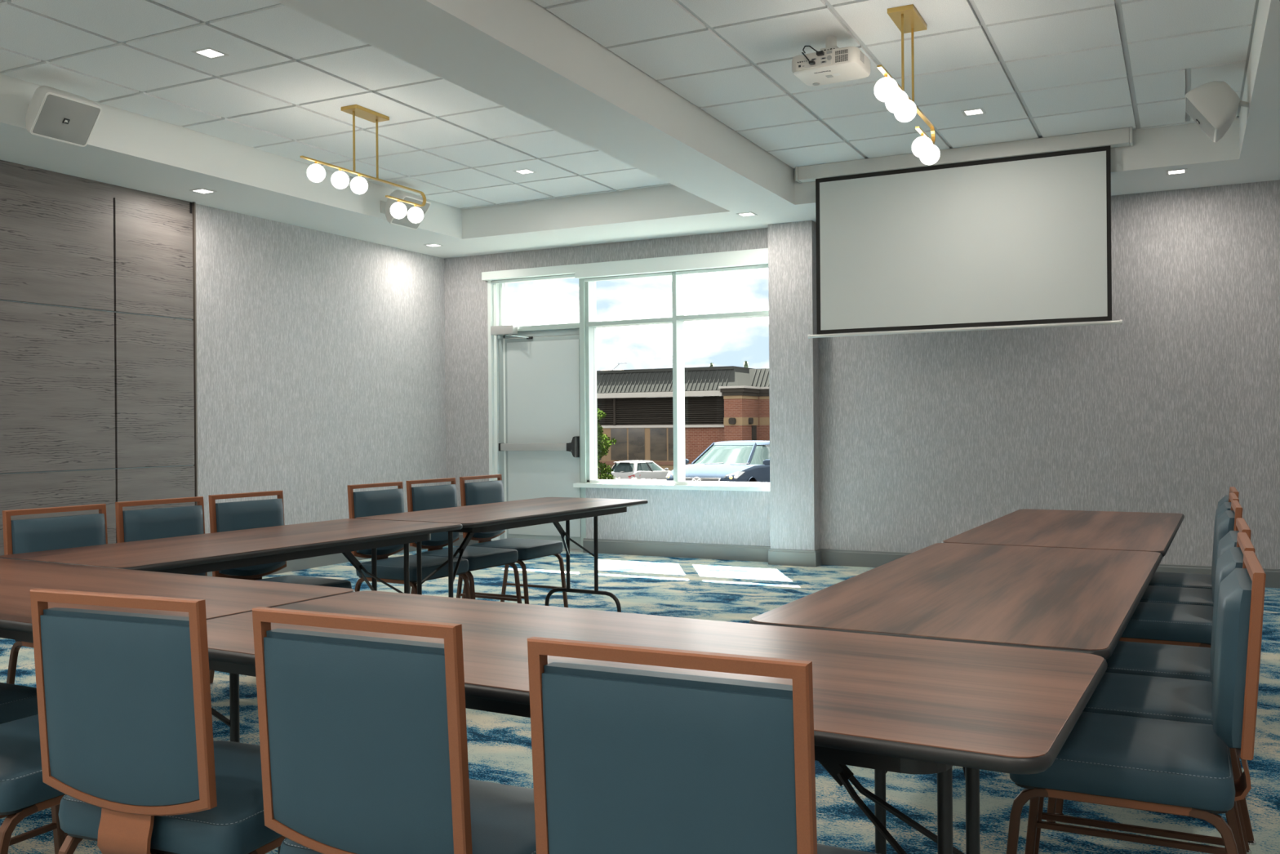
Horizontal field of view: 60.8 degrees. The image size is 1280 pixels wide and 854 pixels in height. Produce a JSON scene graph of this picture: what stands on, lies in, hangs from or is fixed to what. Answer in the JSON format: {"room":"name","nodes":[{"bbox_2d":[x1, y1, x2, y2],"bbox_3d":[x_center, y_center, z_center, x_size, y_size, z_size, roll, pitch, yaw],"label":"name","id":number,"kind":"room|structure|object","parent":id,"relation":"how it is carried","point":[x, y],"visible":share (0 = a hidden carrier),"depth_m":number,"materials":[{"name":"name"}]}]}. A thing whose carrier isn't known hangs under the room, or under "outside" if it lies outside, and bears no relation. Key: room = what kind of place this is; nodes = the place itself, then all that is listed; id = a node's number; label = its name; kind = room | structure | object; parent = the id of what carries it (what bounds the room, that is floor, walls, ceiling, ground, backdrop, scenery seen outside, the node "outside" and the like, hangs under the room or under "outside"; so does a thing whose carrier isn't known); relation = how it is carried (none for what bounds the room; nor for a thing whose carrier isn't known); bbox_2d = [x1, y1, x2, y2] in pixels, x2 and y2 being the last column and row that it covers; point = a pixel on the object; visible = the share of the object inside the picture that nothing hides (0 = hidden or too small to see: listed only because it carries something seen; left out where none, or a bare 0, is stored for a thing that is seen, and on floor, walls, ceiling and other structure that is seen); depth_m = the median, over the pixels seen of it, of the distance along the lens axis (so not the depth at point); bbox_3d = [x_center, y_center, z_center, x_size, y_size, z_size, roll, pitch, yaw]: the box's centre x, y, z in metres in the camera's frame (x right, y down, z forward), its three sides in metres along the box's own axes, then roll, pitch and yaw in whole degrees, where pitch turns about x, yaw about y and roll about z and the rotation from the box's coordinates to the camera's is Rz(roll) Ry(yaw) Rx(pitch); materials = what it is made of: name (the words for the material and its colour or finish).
{"room":"conference room","nodes":[
{"label":"conference room","id":0,"kind":"room"},
{"bbox_2d":[195,204,446,533],"bbox_3d":[-4.631,-0.424,5.958,0.150,3.300,11.900,0,0,27],"label":"wall","id":1,"kind":"structure","parent":0,"point":[321,355],"depth_m":9.39,"materials":[{"name":"paint"}]},
{"bbox_2d":[0,160,198,555],"bbox_3d":[-4.193,-0.235,6.620,0.036,2.915,3.674,0,0,27],"label":"wood panelling","id":2,"kind":"object","parent":1,"relation":"attached to","point":[99,394],"visible":0.82,"depth_m":7.48,"materials":[{"name":"grey wood"}]},
{"bbox_2d":[207,532,478,576],"bbox_3d":[-2.430,1.137,9.568,0.523,0.140,3.115,0,0,27],"label":"baseboard","id":3,"kind":"structure","parent":1,"relation":"attached to","point":[331,559],"depth_m":9.45,"materials":[{"name":"grey"}]},
{"bbox_2d":[0,0,1279,258],"bbox_3d":[-1.072,-1.910,4.118,7.883,0.385,11.615,0,0,27],"label":"ceiling","id":4,"kind":"structure","parent":0,"point":[634,120],"depth_m":6.40,"materials":[{"name":"white paint"}]},
{"bbox_2d":[25,85,102,146],"bbox_3d":[-3.316,-1.764,6.182,0.352,0.290,0.352,0,0,27],"label":"wall speaker","id":5,"kind":"object","parent":4,"relation":"attached to","point":[52,113],"visible":1,"depth_m":6.10,"materials":[{"name":"white plastic"}]},
{"bbox_2d":[189,188,217,194],"bbox_3d":[-3.151,-1.700,7.862,0.135,0.004,0.135,0,0,27],"label":"recessed light","id":6,"kind":"object","parent":4,"relation":"in","point":[203,191],"visible":1,"depth_m":7.86,"materials":[{"name":"white plastic"}]},
{"bbox_2d":[191,47,228,59],"bbox_3d":[-2.272,-1.975,5.764,0.135,0.004,0.135,0,0,27],"label":"recessed light","id":7,"kind":"object","parent":4,"relation":"in","point":[210,53],"visible":1,"depth_m":5.76,"materials":[{"name":"white plastic"}]},
{"bbox_2d":[300,104,426,222],"bbox_3d":[-1.717,-1.675,6.873,0.124,0.626,1.155,0,0,27],"label":"pendant light","id":8,"kind":"object","parent":4,"relation":"hanging from","point":[316,173],"visible":1,"depth_m":6.78,"materials":[{"name":"gold metal"}]},
{"bbox_2d":[380,189,431,230],"bbox_3d":[-1.950,-1.776,8.904,0.352,0.290,0.352,0,0,27],"label":"wall speaker","id":9,"kind":"object","parent":4,"relation":"attached to","point":[385,206],"visible":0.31,"depth_m":8.80,"materials":[{"name":"white plastic"}]},
{"bbox_2d":[391,196,430,229],"bbox_3d":[-1.861,-1.737,8.859,0.150,0.205,0.333,0,0,27],"label":"grille","id":10,"kind":"object","parent":9,"relation":"attached to","point":[405,222],"depth_m":8.83,"materials":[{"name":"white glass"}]},
{"bbox_2d":[424,243,442,247],"bbox_3d":[-1.944,-1.710,10.266,0.135,0.004,0.135,0,0,27],"label":"recessed light","id":11,"kind":"object","parent":4,"relation":"in","point":[434,244],"visible":1,"depth_m":10.26,"materials":[{"name":"white plastic"}]},
{"bbox_2d":[512,168,536,174],"bbox_3d":[-0.897,-1.987,8.486,0.135,0.004,0.135,0,0,27],"label":"recessed light","id":12,"kind":"object","parent":4,"relation":"in","point":[523,171],"visible":1,"depth_m":8.49,"materials":[{"name":"white plastic"}]},
{"bbox_2d":[736,212,757,217],"bbox_3d":[0.871,-1.733,8.887,0.135,0.004,0.135,0,0,27],"label":"recessed light","id":13,"kind":"object","parent":4,"relation":"in","point":[747,214],"visible":1,"depth_m":8.88,"materials":[{"name":"white plastic"}]},
{"bbox_2d":[791,35,870,86],"bbox_3d":[0.977,-1.906,5.592,0.353,0.208,0.337,0,0,28],"label":"ceiling projector","id":14,"kind":"object","parent":4,"relation":"attached to","point":[833,64],"visible":1,"depth_m":5.52,"materials":[{"name":"white plastic"}]},
{"bbox_2d":[826,55,831,60],"bbox_3d":[0.949,-1.849,5.462,0.025,0.025,0.002,0,0,28],"label":"vent","id":15,"kind":"object","parent":14,"relation":"attached to","point":[828,57],"depth_m":5.46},
{"bbox_2d":[859,50,864,63],"bbox_3d":[1.117,-1.858,5.481,0.001,0.045,0.069,0,0,28],"label":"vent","id":16,"kind":"object","parent":14,"relation":"attached to","point":[860,51],"depth_m":5.49,"materials":[{"name":"white plastic"}]},
{"bbox_2d":[874,4,940,164],"bbox_3d":[1.319,-1.700,5.349,0.124,0.626,1.155,0,0,27],"label":"pendant light","id":17,"kind":"object","parent":4,"relation":"hanging from","point":[907,19],"visible":1,"depth_m":5.25,"materials":[{"name":"white glass"}]},
{"bbox_2d":[795,126,1133,338],"bbox_3d":[2.286,-1.351,7.918,2.368,1.327,0.115,0,0,27],"label":"projection screen","id":18,"kind":"object","parent":4,"relation":"hanging from","point":[1018,233],"visible":1,"depth_m":7.84,"materials":[{"name":"white fabric"}]},
{"bbox_2d":[960,107,986,116],"bbox_3d":[2.132,-2.011,6.966,0.135,0.004,0.135,0,0,27],"label":"recessed light","id":19,"kind":"object","parent":4,"relation":"in","point":[977,111],"visible":1,"depth_m":6.96,"materials":[{"name":"white plastic"}]},
{"bbox_2d":[1165,168,1187,175],"bbox_3d":[3.692,-1.755,7.501,0.135,0.004,0.135,0,0,27],"label":"recessed light","id":20,"kind":"object","parent":4,"relation":"in","point":[1180,171],"visible":1,"depth_m":7.49,"materials":[{"name":"white plastic"}]},
{"bbox_2d":[1185,80,1248,142],"bbox_3d":[3.263,-1.782,6.131,0.352,0.290,0.352,0,0,27],"label":"wall speaker","id":21,"kind":"object","parent":4,"relation":"attached to","point":[1213,106],"visible":0.94,"depth_m":6.02,"materials":[{"name":"white plastic"}]},
{"bbox_2d":[1185,96,1215,142],"bbox_3d":[3.174,-1.742,6.176,0.150,0.205,0.333,0,0,27],"label":"grille","id":22,"kind":"object","parent":21,"relation":"attached to","point":[1202,109],"depth_m":6.03,"materials":[{"name":"white plastic"}]},
{"bbox_2d":[0,545,1279,853],"bbox_3d":[-1.069,1.248,4.074,8.083,0.100,11.715,0,0,27],"label":"floor","id":23,"kind":"structure","parent":0,"point":[500,750],"depth_m":4.24,"materials":[{"name":"carpet"}]},
{"bbox_2d":[0,714,65,853],"bbox_3d":[-1.433,0.758,2.538,0.462,0.885,0.539,0,0,26],"label":"banquet chair","id":24,"kind":"object","parent":23,"relation":"on","point":[24,793],"visible":0.29,"depth_m":2.35,"materials":[{"name":"blue leather"}]},
{"bbox_2d":[0,682,67,838],"bbox_3d":[-1.933,0.762,2.946,0.462,0.885,0.539,0,0,26],"label":"banquet chair","id":25,"kind":"object","parent":23,"relation":"on","point":[16,701],"visible":0.4,"depth_m":2.97,"materials":[{"name":"blue leather"}]},
{"bbox_2d":[2,503,107,684],"bbox_3d":[-2.135,0.763,4.268,0.539,0.885,0.462,0,0,31],"label":"banquet chair","id":26,"kind":"object","parent":23,"relation":"on","point":[41,534],"visible":0.11,"depth_m":4.31,"materials":[{"name":"blue leather"}]},
{"bbox_2d":[30,588,285,853],"bbox_3d":[-0.882,0.754,2.268,0.462,0.885,0.539,0,0,22],"label":"banquet chair","id":27,"kind":"object","parent":23,"relation":"on","point":[125,716],"visible":0.79,"depth_m":2.04,"materials":[{"name":"blue leather"}]},
{"bbox_2d":[115,496,207,576],"bbox_3d":[-1.914,0.762,4.709,0.539,0.885,0.462,0,0,33],"label":"banquet chair","id":28,"kind":"object","parent":23,"relation":"on","point":[135,525],"visible":0.12,"depth_m":4.78,"materials":[{"name":"blue leather"}]},
{"bbox_2d":[0,558,355,853],"bbox_3d":[-1.760,0.834,3.173,1.834,0.740,0.758,0,0,29],"label":"folding table","id":29,"kind":"object","parent":23,"relation":"on","point":[223,596],"visible":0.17,"depth_m":3.06,"materials":[{"name":"brown wood"}]},
{"bbox_2d":[0,518,462,593],"bbox_3d":[-1.580,0.832,4.539,0.753,0.740,1.792,0,0,29],"label":"folding table","id":30,"kind":"object","parent":23,"relation":"on","point":[191,554],"visible":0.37,"depth_m":4.34,"materials":[{"name":"brown wood"}]},
{"bbox_2d":[208,490,351,684],"bbox_3d":[-1.689,0.760,5.156,0.539,0.885,0.462,0,0,32],"label":"banquet chair","id":31,"kind":"object","parent":23,"relation":"on","point":[247,514],"visible":0.38,"depth_m":5.20,"materials":[{"name":"blue leather"}]},
{"bbox_2d":[252,606,536,853],"bbox_3d":[-0.358,0.750,2.008,0.462,0.885,0.539,0,0,26],"label":"banquet chair","id":32,"kind":"object","parent":23,"relation":"on","point":[363,739],"visible":0.84,"depth_m":1.78,"materials":[{"name":"blue leather"}]},
{"bbox_2d":[346,481,471,599],"bbox_3d":[-1.256,0.756,5.974,0.539,0.885,0.462,0,0,30],"label":"banquet chair","id":33,"kind":"object","parent":23,"relation":"on","point":[378,502],"visible":0.59,"depth_m":5.93,"materials":[{"name":"blue leather"}]},
{"bbox_2d":[405,477,521,603],"bbox_3d":[-1.033,0.754,6.420,0.539,0.885,0.462,0,0,31],"label":"banquet chair","id":34,"kind":"object","parent":23,"relation":"on","point":[437,496],"visible":0.61,"depth_m":6.43,"materials":[{"name":"blue leather"}]},
{"bbox_2d":[355,497,648,612],"bbox_3d":[-0.696,0.824,6.106,0.754,0.740,1.790,0,0,29],"label":"folding table","id":35,"kind":"object","parent":23,"relation":"on","point":[491,517],"visible":0.7,"depth_m":5.91,"materials":[{"name":"brown wood"}]},
{"bbox_2d":[459,474,568,607],"bbox_3d":[-0.795,0.752,6.870,0.539,0.885,0.462,0,0,29],"label":"banquet chair","id":36,"kind":"object","parent":23,"relation":"on","point":[487,491],"visible":0.62,"depth_m":6.84,"materials":[{"name":"blue leather"}]},
{"bbox_2d":[206,590,1107,853],"bbox_3d":[-0.113,0.821,2.253,1.930,0.740,0.768,0,0,29],"label":"folding table","id":37,"kind":"object","parent":23,"relation":"on","point":[900,704],"visible":0.63,"depth_m":1.98,"materials":[{"name":"brown wood"}]},
{"bbox_2d":[527,636,881,853],"bbox_3d":[0.142,0.746,1.720,0.462,0.885,0.539,0,0,26],"label":"banquet chair","id":38,"kind":"object","parent":23,"relation":"on","point":[625,761],"visible":1,"depth_m":1.48,"materials":[{"name":"blue leather"}]},
{"bbox_2d":[749,542,1162,853],"bbox_3d":[1.031,0.811,3.154,0.782,0.740,1.877,0,0,29],"label":"folding table","id":39,"kind":"object","parent":23,"relation":"on","point":[1065,599],"visible":0.61,"depth_m":2.79,"materials":[{"name":"brown wood"}]},
{"bbox_2d":[941,509,1184,556],"bbox_3d":[1.920,0.803,4.778,0.782,0.740,1.816,0,0,29],"label":"folding table","id":40,"kind":"object","parent":23,"relation":"on","point":[1076,529],"visible":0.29,"depth_m":4.56,"materials":[{"name":"brown wood"}]},
{"bbox_2d":[1006,551,1266,853],"bbox_3d":[1.123,0.738,2.500,0.539,0.885,0.462,0,0,27],"label":"banquet chair","id":41,"kind":"object","parent":23,"relation":"on","point":[1169,766],"visible":0.84,"depth_m":2.32,"materials":[{"name":"blue leather"}]},
{"bbox_2d":[1034,532,1255,853],"bbox_3d":[1.347,0.736,2.936,0.539,0.885,0.462,0,0,27],"label":"banquet chair","id":42,"kind":"object","parent":23,"relation":"on","point":[1188,700],"visible":0.28,"depth_m":2.80,"materials":[{"name":"blue leather"}]},
{"bbox_2d":[1055,517,1256,844],"bbox_3d":[1.589,0.734,3.385,0.539,0.885,0.462,0,0,27],"label":"banquet chair","id":43,"kind":"object","parent":23,"relation":"on","point":[1166,660],"visible":0.16,"depth_m":3.25,"materials":[{"name":"blue leather"}]},
{"bbox_2d":[1119,499,1242,647],"bbox_3d":[2.004,0.730,4.178,0.539,0.885,0.462,0,0,27],"label":"banquet chair","id":44,"kind":"object","parent":23,"relation":"on","point":[1160,623],"visible":0.23,"depth_m":3.99,"materials":[{"name":"blue leather"}]},
{"bbox_2d":[1139,493,1239,606],"bbox_3d":[2.230,0.728,4.613,0.539,0.885,0.462,0,0,27],"label":"banquet chair","id":45,"kind":"object","parent":23,"relation":"on","point":[1153,593],"visible":0.14,"depth_m":4.49,"materials":[{"name":"blue leather"}]},
{"bbox_2d":[1148,486,1239,589],"bbox_3d":[2.470,0.726,5.051,0.539,0.885,0.462,0,0,27],"label":"banquet chair","id":46,"kind":"object","parent":23,"relation":"on","point":[1159,579],"visible":0.15,"depth_m":4.92,"materials":[{"name":"blue leather"}]},
{"bbox_2d":[743,360,748,368],"bbox_3d":[8.880,-1.279,90.562,3.211,8.540,3.048,0,0,27],"label":"conifer tree","id":47,"kind":"object","parent":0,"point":[745,364],"visible":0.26,"depth_m":90.56,"materials":[{"name":"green plant"}]},
{"bbox_2d":[444,179,1279,568],"bbox_3d":[1.550,-0.475,9.320,8.183,3.300,0.345,0,0,27],"label":"wall","id":48,"kind":"structure","parent":0,"point":[911,442],"depth_m":8.65,"materials":[{"name":"paint"}]},
{"bbox_2d":[481,264,574,284],"bbox_3d":[-1.067,-1.481,10.593,1.062,0.108,0.110,0,0,27],"label":"roller blind","id":49,"kind":"object","parent":48,"relation":"attached to","point":[567,271],"visible":0.91,"depth_m":10.56,"materials":[{"name":"white metal"}]},
{"bbox_2d":[487,277,586,551],"bbox_3d":[-1.003,-0.155,10.615,1.098,2.700,0.303,0,0,27],"label":"door","id":50,"kind":"structure","parent":48,"relation":"in","point":[537,373],"depth_m":10.62,"materials":[{"name":"white metal"}]},
{"bbox_2d":[573,271,769,491],"bbox_3d":[0.307,-0.474,10.000,2.015,2.082,0.225,0,0,27],"label":"window","id":51,"kind":"structure","parent":48,"relation":"in","point":[679,482],"depth_m":10.02,"materials":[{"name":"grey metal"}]},
{"bbox_2d":[574,248,768,281],"bbox_3d":[0.284,-1.464,9.915,1.960,0.158,0.110,0,0,27],"label":"roller blind","id":52,"kind":"object","parent":51,"relation":"attached to","point":[753,259],"visible":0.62,"depth_m":9.85,"materials":[{"name":"white metal"}]},
{"bbox_2d":[582,537,1279,587],"bbox_3d":[2.234,1.102,8.872,6.280,0.135,0.176,0,0,27],"label":"baseboard","id":53,"kind":"structure","parent":48,"relation":"attached to","point":[819,557],"depth_m":9.34,"materials":[{"name":"grey"}]},
{"label":"outside","id":54,"kind":"structure","parent":0,"visible":0},
{"bbox_2d":[609,478,666,480],"bbox_3d":[-6.716,2.828,86.904,210.000,2.780,130.700,0,0,27],"label":"parking lot","id":55,"kind":"structure","parent":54,"point":[610,478],"depth_m":37.62,"materials":[{"name":"grey asphalt"}]},
{"bbox_2d":[596,407,616,479],"bbox_3d":[-1.729,0.538,34.977,2.035,2.557,2.038,0,0,27],"label":"columnar shrub","id":56,"kind":"object","parent":55,"relation":"on","point":[602,450],"visible":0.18,"depth_m":34.75,"materials":[{"name":"green plant"}]},
{"bbox_2d":[612,362,627,369],"bbox_3d":[-2.025,-0.656,91.780,2.100,9.470,0.450,0,0,27],"label":"street lamp","id":57,"kind":"object","parent":55,"relation":"on","point":[619,362],"visible":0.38,"depth_m":91.62,"materials":[{"name":"grey metal"}]},
{"bbox_2d":[606,477,666,480],"bbox_3d":[0.998,1.813,37.023,7.835,0.137,1.017,0,0,27],"label":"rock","id":58,"kind":"object","parent":55,"relation":"on","point":[606,477],"visible":0.1,"depth_m":37.53,"materials":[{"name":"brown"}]},
{"bbox_2d":[608,460,669,479],"bbox_3d":[0.105,2.325,51.785,2.160,1.508,4.385,0,0,29],"label":"car","id":59,"kind":"object","parent":55,"relation":"on","point":[625,469],"visible":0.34,"depth_m":50.28,"materials":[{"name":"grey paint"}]},
{"bbox_2d":[596,365,769,478],"bbox_3d":[4.938,-0.199,63.354,24.000,6.460,6.320,0,0,27],"label":"brick building","id":60,"kind":"structure","parent":55,"relation":"on","point":[735,404],"depth_m":62.33,"materials":[{"name":"red brick"}]},
{"bbox_2d":[728,417,736,424],"bbox_3d":[5.058,-0.329,59.892,0.420,0.360,0.160,0,0,27],"label":"wall sconce","id":61,"kind":"object","parent":60,"relation":"attached to","point":[731,420],"depth_m":59.83,"materials":[{"name":"black metal"}]},
{"bbox_2d":[748,417,753,424],"bbox_3d":[6.177,-0.338,60.673,0.160,0.360,0.420,0,0,27],"label":"wall sconce","id":62,"kind":"object","parent":60,"relation":"attached to","point":[750,420],"depth_m":60.52,"materials":[{"name":"black metal"}]},
{"bbox_2d":[666,440,769,482],"bbox_3d":[2.163,1.076,24.784,2.160,1.508,4.376,0,0,27],"label":"car","id":63,"kind":"object","parent":55,"relation":"on","point":[727,460],"visible":0.39,"depth_m":23.89,"materials":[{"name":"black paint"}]},
{"bbox_2d":[685,477,720,481],"bbox_3d":[1.216,1.206,22.894,1.059,0.294,0.135,0,0,27],"label":"grille","id":64,"kind":"object","parent":63,"relation":"attached to","point":[707,479],"depth_m":22.79,"materials":[{"name":"silver metal"}]},
{"bbox_2d":[763,459,769,465],"bbox_3d":[2.785,0.770,23.820,0.180,0.120,0.093,0,0,27],"label":"mirror","id":65,"kind":"object","parent":63,"relation":"attached to","point":[766,462],"depth_m":23.79,"materials":[{"name":"black paint"}]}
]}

